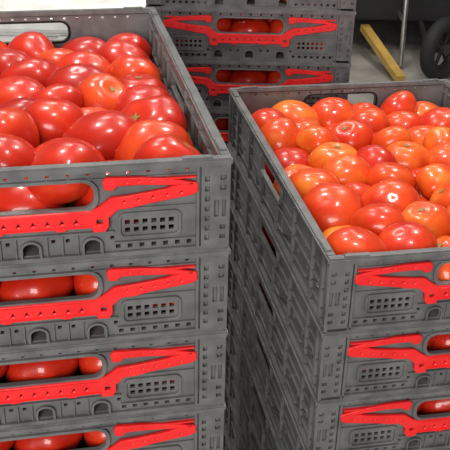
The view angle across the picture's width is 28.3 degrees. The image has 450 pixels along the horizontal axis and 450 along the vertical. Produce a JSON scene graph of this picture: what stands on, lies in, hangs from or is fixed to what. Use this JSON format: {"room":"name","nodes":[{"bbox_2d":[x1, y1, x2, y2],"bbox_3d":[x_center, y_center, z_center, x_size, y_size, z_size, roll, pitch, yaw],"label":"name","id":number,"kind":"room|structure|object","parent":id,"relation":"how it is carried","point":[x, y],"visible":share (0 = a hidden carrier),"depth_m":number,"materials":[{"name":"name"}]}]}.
{"room":"warehouse","nodes":[
{"label":"warehouse","id":0,"kind":"room"},
{"bbox_2d":[347,19,449,104],"bbox_3d":[0.507,-0.011,3.146,9.000,0.050,10.000,1,28,0],"label":"floor","id":1,"kind":"structure","parent":0,"point":[366,65],"depth_m":4.88,"materials":[{"name":"concrete"}]},
{"bbox_2d":[0,0,145,41],"bbox_3d":[-0.498,-0.404,2.931,1.310,0.800,0.880,1,28,0],"label":"bin","id":2,"kind":"object","parent":1,"relation":"on","point":[52,31],"visible":0.07,"depth_m":2.42,"materials":[{"name":"white plastic"}]},
{"bbox_2d":[355,0,449,80],"bbox_3d":[1.244,-1.487,4.858,1.300,1.013,1.581,1,28,0],"label":"wheeled cart","id":3,"kind":"object","parent":1,"relation":"on","point":[420,11],"visible":0.77,"depth_m":4.61,"materials":[{"name":"black paint"}]},
{"bbox_3d":[-0.269,0.734,1.573,0.400,0.051,0.600,-4,28,-11],"label":"crate dolly","id":4,"kind":"object","parent":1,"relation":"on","visible":0},
{"bbox_3d":[-0.267,0.667,1.538,0.379,0.098,0.578,-4,28,-11],"label":"tomatoes","id":5,"kind":"object","parent":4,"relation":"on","visible":0},
{"bbox_3d":[-0.268,0.665,1.537,0.400,0.103,0.602,-4,28,-11],"label":"crate","id":6,"kind":"object","parent":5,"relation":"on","visible":0},
{"bbox_3d":[-0.266,0.577,1.492,0.379,0.098,0.578,-4,28,-11],"label":"tomatoes","id":7,"kind":"object","parent":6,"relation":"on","visible":0},
{"bbox_3d":[-0.267,0.575,1.490,0.400,0.103,0.602,-4,28,-11],"label":"crate","id":8,"kind":"object","parent":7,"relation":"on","visible":0},
{"bbox_3d":[-0.264,0.487,1.445,0.379,0.098,0.578,-4,28,-11],"label":"tomatoes","id":9,"kind":"object","parent":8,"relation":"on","visible":0},
{"bbox_3d":[-0.264,0.485,1.443,0.400,0.103,0.602,-4,28,-11],"label":"crate","id":10,"kind":"object","parent":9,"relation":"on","visible":0},
{"bbox_3d":[-0.259,0.397,1.398,0.379,0.098,0.578,-4,28,-11],"label":"tomatoes","id":11,"kind":"object","parent":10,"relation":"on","visible":0},
{"bbox_3d":[-0.259,0.395,1.396,0.400,0.103,0.602,-4,28,-11],"label":"crate","id":12,"kind":"object","parent":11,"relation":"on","visible":0},
{"bbox_3d":[-0.257,0.308,1.351,0.379,0.098,0.578,-4,28,-11],"label":"tomatoes","id":13,"kind":"object","parent":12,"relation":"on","visible":0},
{"bbox_3d":[-0.258,0.305,1.349,0.400,0.103,0.602,-4,28,-11],"label":"crate","id":14,"kind":"object","parent":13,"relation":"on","visible":0},
{"bbox_3d":[-0.258,0.215,1.302,0.400,0.103,0.602,-4,28,-11],"label":"crate","id":15,"kind":"object","parent":14,"relation":"on","visible":0},
{"bbox_2d":[0,364,173,449],"bbox_3d":[-0.254,0.128,1.257,0.380,0.098,0.579,-4,28,-11],"label":"tomatoes","id":16,"kind":"object","parent":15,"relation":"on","point":[94,438],"visible":0.02,"depth_m":1.01,"materials":[{"name":"red food"}]},
{"bbox_2d":[0,401,225,449],"bbox_3d":[-0.254,0.126,1.255,0.400,0.103,0.602,-4,28,-11],"label":"crate","id":17,"kind":"object","parent":15,"relation":"on","point":[201,427],"visible":0.16,"depth_m":1.01,"materials":[{"name":"grey plastic"}]},
{"bbox_2d":[0,328,227,428],"bbox_3d":[-0.252,0.036,1.208,0.400,0.103,0.602,-4,28,-11],"label":"crate","id":18,"kind":"object","parent":17,"relation":"on","point":[195,361],"visible":0.3,"depth_m":0.97,"materials":[{"name":"grey plastic"}]},
{"bbox_2d":[0,288,173,384],"bbox_3d":[-0.252,0.038,1.210,0.380,0.098,0.579,-4,28,-11],"label":"tomatoes","id":19,"kind":"object","parent":18,"relation":"in","point":[87,365],"visible":0.02,"depth_m":0.97,"materials":[{"name":"red food"}]},
{"bbox_2d":[0,247,230,350],"bbox_3d":[-0.249,-0.054,1.162,0.400,0.103,0.602,-4,28,-11],"label":"crate","id":20,"kind":"object","parent":18,"relation":"on","point":[196,281],"visible":0.34,"depth_m":0.92,"materials":[{"name":"grey plastic"}]},
{"bbox_2d":[0,225,173,310],"bbox_3d":[-0.249,-0.052,1.163,0.380,0.098,0.579,-4,28,-11],"label":"tomatoes","id":21,"kind":"object","parent":20,"relation":"in","point":[62,286],"visible":0.02,"depth_m":0.92,"materials":[{"name":"red food"}]},
{"bbox_2d":[0,6,232,265],"bbox_3d":[-0.247,-0.144,1.115,0.400,0.103,0.602,-4,28,-11],"label":"crate","id":22,"kind":"object","parent":20,"relation":"on","point":[195,200],"visible":0.59,"depth_m":0.89,"materials":[{"name":"grey plastic"}]},
{"bbox_2d":[0,31,201,222],"bbox_3d":[-0.246,-0.139,1.116,0.378,0.121,0.577,-4,28,-11],"label":"tomatoes","id":23,"kind":"object","parent":22,"relation":"in","point":[86,99],"visible":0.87,"depth_m":1.02,"materials":[{"name":"red food"}]},
{"bbox_3d":[0.029,0.299,2.391,0.400,0.078,0.600,1,28,0],"label":"crate dolly","id":24,"kind":"object","parent":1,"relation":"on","visible":0},
{"bbox_3d":[0.031,0.220,2.349,0.379,0.098,0.578,1,28,0],"label":"tomatoes","id":25,"kind":"object","parent":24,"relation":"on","visible":0},
{"bbox_3d":[0.031,0.218,2.348,0.400,0.103,0.602,1,28,0],"label":"crate","id":26,"kind":"object","parent":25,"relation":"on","visible":0},
{"bbox_3d":[0.032,0.130,2.302,0.379,0.098,0.578,1,28,0],"label":"tomatoes","id":27,"kind":"object","parent":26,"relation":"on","visible":0},
{"bbox_3d":[0.032,0.128,2.301,0.400,0.103,0.602,1,28,0],"label":"crate","id":28,"kind":"object","parent":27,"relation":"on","visible":0},
{"bbox_3d":[0.035,0.040,2.256,0.379,0.098,0.578,1,28,0],"label":"tomatoes","id":29,"kind":"object","parent":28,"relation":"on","visible":0},
{"bbox_3d":[0.035,0.038,2.254,0.400,0.103,0.602,1,28,0],"label":"crate","id":30,"kind":"object","parent":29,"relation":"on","visible":0},
{"bbox_3d":[0.040,-0.050,2.209,0.379,0.098,0.578,1,28,0],"label":"tomatoes","id":31,"kind":"object","parent":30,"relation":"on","visible":0},
{"bbox_3d":[0.040,-0.052,2.207,0.400,0.103,0.602,1,28,0],"label":"crate","id":32,"kind":"object","parent":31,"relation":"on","visible":0},
{"bbox_3d":[0.041,-0.140,2.162,0.379,0.098,0.578,1,28,0],"label":"tomatoes","id":33,"kind":"object","parent":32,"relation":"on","visible":0},
{"bbox_3d":[0.041,-0.142,2.160,0.400,0.103,0.602,1,28,0],"label":"crate","id":34,"kind":"object","parent":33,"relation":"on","visible":0},
{"bbox_3d":[0.041,-0.232,2.113,0.400,0.103,0.602,1,28,0],"label":"crate","id":35,"kind":"object","parent":34,"relation":"on","visible":0},
{"bbox_2d":[208,110,228,145],"bbox_3d":[0.045,-0.322,2.066,0.400,0.103,0.602,1,28,0],"label":"crate","id":36,"kind":"object","parent":35,"relation":"on","point":[214,113],"visible":0.02,"depth_m":1.79,"materials":[{"name":"grey plastic"}]},
{"bbox_2d":[198,90,228,130],"bbox_3d":[0.045,-0.319,2.068,0.380,0.098,0.579,1,28,0],"label":"tomatoes","id":37,"kind":"object","parent":36,"relation":"in","point":[222,123],"visible":0.02,"depth_m":1.81,"materials":[{"name":"red food"}]},
{"bbox_2d":[176,60,351,109],"bbox_3d":[0.047,-0.411,2.019,0.400,0.103,0.602,1,28,0],"label":"crate","id":38,"kind":"object","parent":36,"relation":"on","point":[216,93],"visible":0.24,"depth_m":1.75,"materials":[{"name":"grey plastic"}]},
{"bbox_2d":[145,6,355,63],"bbox_3d":[0.049,-0.501,1.972,0.400,0.103,0.602,1,28,0],"label":"crate","id":39,"kind":"object","parent":38,"relation":"on","point":[335,33],"visible":0.74,"depth_m":1.71,"materials":[{"name":"grey plastic"}]},
{"bbox_2d":[166,0,332,53],"bbox_3d":[0.049,-0.499,1.974,0.380,0.098,0.579,1,28,0],"label":"tomatoes","id":40,"kind":"object","parent":39,"relation":"in","point":[223,24],"visible":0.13,"depth_m":1.73,"materials":[{"name":"red food"}]},
{"bbox_2d":[146,0,355,11],"bbox_3d":[0.051,-0.591,1.926,0.400,0.103,0.602,1,28,0],"label":"crate","id":41,"kind":"object","parent":39,"relation":"on","point":[310,5],"visible":1,"depth_m":1.69,"materials":[{"name":"grey plastic"}]},
{"bbox_2d":[178,64,328,98],"bbox_3d":[0.047,-0.409,2.021,0.380,0.098,0.579,1,28,0],"label":"tomatoes","id":42,"kind":"object","parent":38,"relation":"in","point":[230,76],"visible":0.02,"depth_m":1.77,"materials":[{"name":"red food"}]},
{"bbox_3d":[0.237,0.654,1.699,0.379,0.098,0.578,-4,28,-10],"label":"tomatoes","id":43,"kind":"object","parent":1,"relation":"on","visible":0},
{"bbox_3d":[0.237,0.652,1.698,0.400,0.103,0.602,-4,28,-10],"label":"crate","id":44,"kind":"object","parent":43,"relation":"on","visible":0},
{"bbox_2d":[223,424,231,449],"bbox_3d":[0.239,0.562,1.651,0.400,0.103,0.602,-4,28,-10],"label":"crate","id":45,"kind":"object","parent":44,"relation":"on","point":[226,444],"visible":0.02,"depth_m":1.81,"materials":[{"name":"grey plastic"}]},
{"bbox_2d":[224,386,244,449],"bbox_3d":[0.245,0.472,1.604,0.400,0.103,0.602,-4,28,-10],"label":"crate","id":46,"kind":"object","parent":45,"relation":"on","point":[233,433],"visible":0.05,"depth_m":1.76,"materials":[{"name":"grey plastic"}]},
{"bbox_2d":[225,347,259,449],"bbox_3d":[0.246,0.382,1.557,0.400,0.103,0.602,-4,28,-10],"label":"crate","id":47,"kind":"object","parent":46,"relation":"on","point":[248,437],"visible":0.12,"depth_m":1.66,"materials":[{"name":"grey plastic"}]},
{"bbox_2d":[226,299,280,449],"bbox_3d":[0.246,0.292,1.510,0.400,0.103,0.602,-4,28,-10],"label":"crate","id":48,"kind":"object","parent":47,"relation":"on","point":[261,423],"visible":0.17,"depth_m":1.53,"materials":[{"name":"grey plastic"}]},
{"bbox_2d":[227,254,449,449],"bbox_3d":[0.250,0.203,1.463,0.400,0.103,0.602,-4,28,-10],"label":"crate","id":49,"kind":"object","parent":48,"relation":"on","point":[286,431],"visible":0.18,"depth_m":1.42,"materials":[{"name":"grey plastic"}]},
{"bbox_2d":[257,309,389,437],"bbox_3d":[0.250,0.205,1.464,0.380,0.098,0.579,-4,28,-10],"label":"tomatoes","id":50,"kind":"object","parent":49,"relation":"in","point":[270,309],"visible":0.02,"depth_m":1.26,"materials":[{"name":"red food"}]},
{"bbox_2d":[229,204,449,449],"bbox_3d":[0.252,0.113,1.416,0.400,0.103,0.602,-4,28,-10],"label":"crate","id":51,"kind":"object","parent":49,"relation":"on","point":[333,424],"visible":0.39,"depth_m":1.16,"materials":[{"name":"grey plastic"}]},
{"bbox_2d":[227,144,449,400],"bbox_3d":[0.254,0.023,1.369,0.400,0.103,0.602,-4,28,-10],"label":"crate","id":52,"kind":"object","parent":51,"relation":"on","point":[332,364],"visible":0.46,"depth_m":1.11,"materials":[{"name":"grey plastic"}]},
{"bbox_2d":[228,78,449,332],"bbox_3d":[0.256,-0.067,1.322,0.400,0.103,0.602,-4,28,-10],"label":"crate","id":53,"kind":"object","parent":52,"relation":"on","point":[344,292],"visible":0.53,"depth_m":1.08,"materials":[{"name":"grey plastic"}]},
{"bbox_2d":[252,91,449,280],"bbox_3d":[0.256,-0.070,1.319,0.381,0.114,0.579,-4,28,-10],"label":"tomatoes","id":54,"kind":"object","parent":53,"relation":"in","point":[372,178],"visible":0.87,"depth_m":1.26,"materials":[{"name":"red food"}]},
{"bbox_2d":[262,223,449,371],"bbox_3d":[0.254,0.025,1.371,0.380,0.098,0.579,-4,28,-10],"label":"tomatoes","id":55,"kind":"object","parent":52,"relation":"in","point":[437,342],"visible":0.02,"depth_m":1.13,"materials":[{"name":"red food"}]},
{"bbox_2d":[260,255,449,434],"bbox_3d":[0.252,0.115,1.417,0.380,0.098,0.579,-4,28,-10],"label":"tomatoes","id":56,"kind":"object","parent":51,"relation":"in","point":[435,406],"visible":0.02,"depth_m":1.17,"materials":[{"name":"red food"}]}
]}

